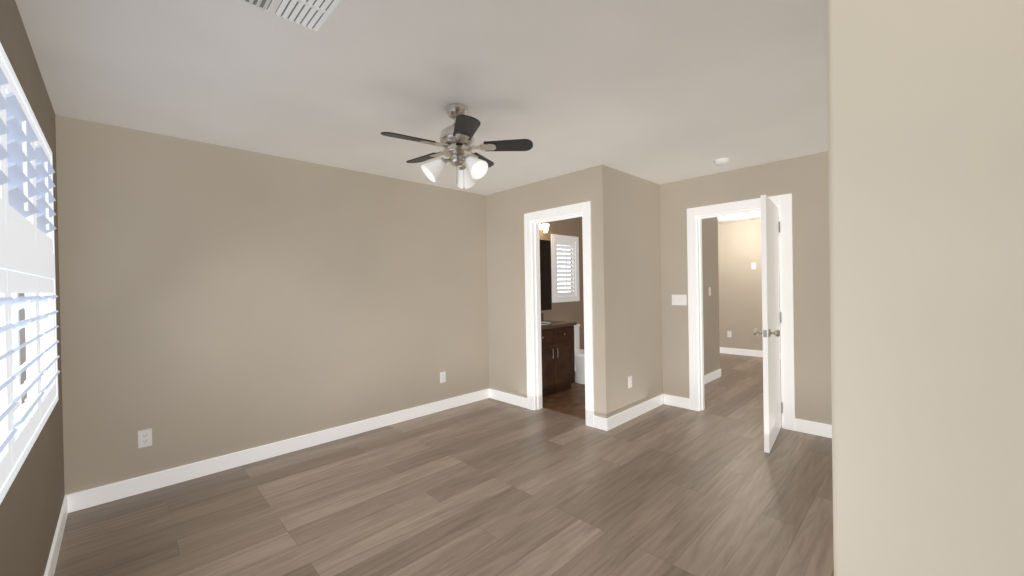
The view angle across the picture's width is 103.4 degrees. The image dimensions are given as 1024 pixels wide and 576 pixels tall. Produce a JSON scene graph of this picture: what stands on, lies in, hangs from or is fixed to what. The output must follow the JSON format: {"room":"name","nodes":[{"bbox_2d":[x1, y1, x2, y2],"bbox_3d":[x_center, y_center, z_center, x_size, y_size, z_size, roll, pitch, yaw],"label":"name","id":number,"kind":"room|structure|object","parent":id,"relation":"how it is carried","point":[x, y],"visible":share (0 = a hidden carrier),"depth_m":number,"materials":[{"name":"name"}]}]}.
{"room":"empty bedroom","nodes":[
{"label":"empty bedroom","id":0,"kind":"room"},
{"bbox_2d":[0,0,64,575],"bbox_3d":[-0.991,0.142,0.513,0.200,2.440,5.520,-1,0,-44],"label":"wall","id":1,"kind":"structure","parent":0,"point":[31,505],"depth_m":1.71,"materials":[{"name":"beige paint"}]},
{"bbox_2d":[0,42,59,503],"bbox_3d":[-1.679,-0.075,1.255,0.180,1.390,2.730,-1,0,-44],"label":"window shutters","id":2,"kind":"object","parent":1,"relation":"attached to","point":[27,242],"visible":1,"depth_m":1.54,"materials":[{"name":"white wood"}]},
{"bbox_2d":[44,496,67,575],"bbox_3d":[-0.917,1.305,0.618,0.013,0.112,5.187,-1,0,-44],"label":"baseboard","id":3,"kind":"structure","parent":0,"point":[54,553],"depth_m":2.08,"materials":[{"name":"white wood"}]},
{"bbox_2d":[55,115,583,494],"bbox_3d":[0.245,0.090,5.490,8.520,2.440,0.120,-1,0,-44],"label":"wall","id":4,"kind":"structure","parent":0,"point":[217,300],"depth_m":3.13,"materials":[{"name":"paint"}]},
{"bbox_2d":[138,428,151,447],"bbox_3d":[-2.479,1.016,2.733,0.070,0.115,0.008,-1,0,-44],"label":"outlet","id":5,"kind":"object","parent":4,"relation":"attached to","point":[144,438],"visible":1,"depth_m":2.73,"materials":[{"name":"white plastic"}]},
{"bbox_2d":[65,388,489,512],"bbox_3d":[-1.503,1.297,3.678,3.447,0.112,0.013,-1,0,-44],"label":"baseboard","id":6,"kind":"structure","parent":4,"relation":"attached to","point":[84,499],"depth_m":3.12,"materials":[{"name":"white wood"}]},
{"bbox_2d":[440,372,445,382],"bbox_3d":[-0.754,0.975,4.416,0.070,0.115,0.008,-1,0,-44],"label":"outlet","id":7,"kind":"object","parent":4,"relation":"attached to","point":[442,377],"visible":1,"depth_m":4.41,"materials":[{"name":"white plastic"}]},
{"bbox_2d":[539,224,548,232],"bbox_3d":[0.313,-0.806,5.384,0.520,0.110,0.139,-1,0,-44],"label":"sconce","id":8,"kind":"object","parent":4,"relation":"attached to","point":[544,227],"visible":0.44,"depth_m":5.47,"materials":[{"name":"white glass"}]},
{"bbox_2d":[540,240,551,309],"bbox_3d":[0.205,-0.174,5.365,0.963,0.970,0.005,-1,0,-44],"label":"mirror","id":9,"kind":"object","parent":4,"relation":"attached to","point":[545,274],"visible":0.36,"depth_m":5.62,"materials":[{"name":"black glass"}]},
{"bbox_2d":[551,234,579,302],"bbox_3d":[0.773,-0.282,5.942,0.630,0.970,0.074,-1,0,-44],"label":"window shutters","id":10,"kind":"object","parent":4,"relation":"attached to","point":[569,243],"visible":0.96,"depth_m":5.92,"materials":[{"name":"white wood"}]},
{"bbox_2d":[15,0,827,223],"bbox_3d":[1.966,-1.200,3.607,9.000,0.100,5.800,-1,0,-44],"label":"ceiling","id":11,"kind":"structure","parent":0,"point":[659,92],"depth_m":2.13,"materials":[{"name":"paint"}]},
{"bbox_2d":[230,0,351,36],"bbox_3d":[-0.844,-1.081,1.482,0.405,0.011,0.343,-1,0,-44],"label":"ceiling vent","id":12,"kind":"object","parent":11,"relation":"in","point":[318,17],"visible":1,"depth_m":1.58,"materials":[{"name":"white plastic"}]},
{"bbox_2d":[381,103,532,188],"bbox_3d":[-0.359,-0.850,2.484,0.881,0.502,0.873,-1,0,-44],"label":"fan","id":13,"kind":"object","parent":11,"relation":"hanging from","point":[457,139],"visible":1,"depth_m":2.42,"materials":[{"name":"silver metal"}]},
{"bbox_2d":[714,158,728,165],"bbox_3d":[1.883,-1.129,3.637,0.128,0.039,0.128,-1,0,-44],"label":"smoke detector","id":14,"kind":"object","parent":11,"relation":"attached to","point":[721,161],"visible":1,"depth_m":3.60,"materials":[{"name":"white plastic"}]},
{"bbox_2d":[727,213,747,218],"bbox_3d":[3.667,-1.167,6.591,0.310,0.064,0.310,-1,0,-44],"label":"lamp","id":15,"kind":"object","parent":11,"relation":"attached to","point":[738,216],"visible":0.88,"depth_m":6.51,"materials":[{"name":"white plastic"}]},
{"bbox_2d":[54,353,833,575],"bbox_3d":[2.012,1.339,3.622,9.000,0.100,5.800,-1,0,-44],"label":"floor","id":16,"kind":"structure","parent":0,"point":[489,487],"depth_m":2.49,"materials":[{"name":"brown wood"}]},
{"bbox_2d":[486,165,612,418],"bbox_3d":[0.319,0.096,4.336,0.120,2.440,1.635,-1,0,-44],"label":"wall","id":17,"kind":"structure","parent":0,"point":[507,210],"depth_m":4.45,"materials":[{"name":"paint"}]},
{"bbox_2d":[489,389,526,407],"bbox_3d":[-0.049,1.265,4.646,0.013,0.112,0.632,-1,0,-44],"label":"baseboard","id":18,"kind":"structure","parent":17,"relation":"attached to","point":[516,400],"depth_m":4.63,"materials":[{"name":"white wood"}]},
{"bbox_2d":[524,201,593,426],"bbox_3d":[0.501,0.251,4.152,0.152,2.125,0.860,-1,0,-44],"label":"door frame","id":19,"kind":"structure","parent":17,"relation":"attached to","point":[533,221],"depth_m":4.34,"materials":[{"name":"white wood"}]},
{"bbox_2d":[594,416,607,430],"bbox_3d":[0.822,1.254,3.753,0.013,0.112,0.143,-1,0,-44],"label":"baseboard","id":20,"kind":"structure","parent":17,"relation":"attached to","point":[600,423],"depth_m":3.75,"materials":[{"name":"white wood"}]},
{"bbox_2d":[542,382,585,419],"bbox_3d":[0.998,1.296,5.068,1.831,0.006,1.513,-1,0,-44],"label":"floor","id":21,"kind":"structure","parent":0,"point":[571,401],"depth_m":4.63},
{"bbox_2d":[541,313,576,396],"bbox_3d":[0.324,0.813,5.057,0.866,0.984,0.593,-1,0,-44],"label":"bathroom vanity","id":22,"kind":"object","parent":21,"relation":"on","point":[558,357],"visible":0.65,"depth_m":4.92,"materials":[{"name":"brown wood"}]},
{"bbox_2d":[574,324,584,383],"bbox_3d":[0.935,0.907,5.577,0.460,0.769,0.700,-1,0,-44],"label":"toilet","id":23,"kind":"object","parent":21,"relation":"on","point":[579,365],"visible":0.29,"depth_m":5.47,"materials":[{"name":"white ceramic"}]},
{"bbox_2d":[609,167,719,414],"bbox_3d":[1.894,0.064,4.814,2.803,2.440,0.120,-1,0,-44],"label":"wall","id":24,"kind":"structure","parent":0,"point":[636,278],"depth_m":4.18,"materials":[{"name":"paint"}]},
{"bbox_2d":[628,376,631,388],"bbox_3d":[1.172,0.932,4.010,0.070,0.115,0.008,-1,0,-44],"label":"outlet","id":25,"kind":"object","parent":24,"relation":"attached to","point":[629,381],"visible":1,"depth_m":4.00,"materials":[{"name":"white plastic"}]},
{"bbox_2d":[607,394,662,429],"bbox_3d":[1.275,1.244,4.104,1.126,0.112,0.013,-1,0,-44],"label":"baseboard","id":26,"kind":"structure","parent":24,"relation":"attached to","point":[616,420],"depth_m":4.03,"materials":[{"name":"white wood"}]},
{"bbox_2d":[704,369,720,383],"bbox_3d":[2.374,1.218,5.175,1.677,0.112,0.013,-1,0,-44],"label":"baseboard","id":27,"kind":"structure","parent":24,"relation":"attached to","point":[711,376],"depth_m":5.52,"materials":[{"name":"white wood"}]},
{"bbox_2d":[660,151,831,424],"bbox_3d":[2.386,0.061,3.847,0.120,2.440,1.951,-1,0,-44],"label":"wall","id":28,"kind":"structure","parent":0,"point":[804,180],"depth_m":3.61,"materials":[{"name":"paint"}]},
{"bbox_2d":[664,394,689,408],"bbox_3d":[1.788,1.233,4.394,0.013,0.112,0.287,-1,0,-44],"label":"baseboard","id":29,"kind":"structure","parent":28,"relation":"attached to","point":[677,401],"depth_m":4.38,"materials":[{"name":"white wood"}]},
{"bbox_2d":[672,295,686,304],"bbox_3d":[1.798,0.129,4.357,0.012,0.115,0.162,-1,0,-44],"label":"light switch","id":30,"kind":"object","parent":28,"relation":"attached to","point":[679,299],"visible":1,"depth_m":4.35,"materials":[{"name":"white plastic"}]},
{"bbox_2d":[687,193,794,430],"bbox_3d":[2.242,0.220,3.999,0.152,2.125,0.930,-1,0,-44],"label":"door frame","id":31,"kind":"structure","parent":28,"relation":"attached to","point":[697,215],"depth_m":3.91,"materials":[{"name":"white wood"}]},
{"bbox_2d":[753,195,782,452],"bbox_3d":[2.203,0.275,3.431,0.181,2.008,0.733,-1,0,40],"label":"entry door","id":32,"kind":"structure","parent":28,"relation":"in","point":[771,322],"depth_m":3.26,"materials":[{"name":"white painted wood"},{"name":"brushed nickel"}]},
{"bbox_2d":[795,418,831,437],"bbox_3d":[2.747,1.222,3.410,0.013,0.112,0.601,-1,0,-44],"label":"baseboard","id":33,"kind":"structure","parent":28,"relation":"attached to","point":[814,428],"depth_m":3.52,"materials":[{"name":"white wood"}]},
{"bbox_2d":[718,217,779,350],"bbox_3d":[4.545,0.002,7.095,0.120,2.440,3.586,-1,0,-44],"label":"wall","id":34,"kind":"structure","parent":0,"point":[740,288],"depth_m":7.39,"materials":[{"name":"paint"}]},
{"bbox_2d":[720,347,780,358],"bbox_3d":[4.477,1.168,7.098,0.013,0.112,3.466,-1,0,-44],"label":"baseboard","id":35,"kind":"structure","parent":34,"relation":"attached to","point":[746,352],"depth_m":7.37,"materials":[{"name":"white wood"}]},
{"bbox_2d":[826,0,1023,575],"bbox_3d":[1.737,0.091,0.808,0.120,2.540,1.734,-1,0,-44],"label":"wall","id":36,"kind":"structure","parent":0,"point":[925,98],"depth_m":1.22,"materials":[{"name":"paint"}]},
{"label":"outside","id":37,"kind":"structure","parent":0,"visible":0},
{"bbox_2d":[557,245,570,291],"bbox_3d":[0.621,-0.281,6.098,1.160,1.500,0.020,-1,0,-44],"label":"window","id":38,"kind":"structure","parent":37,"point":[563,270],"depth_m":6.25,"materials":[{"name":"white glass"}]}
]}

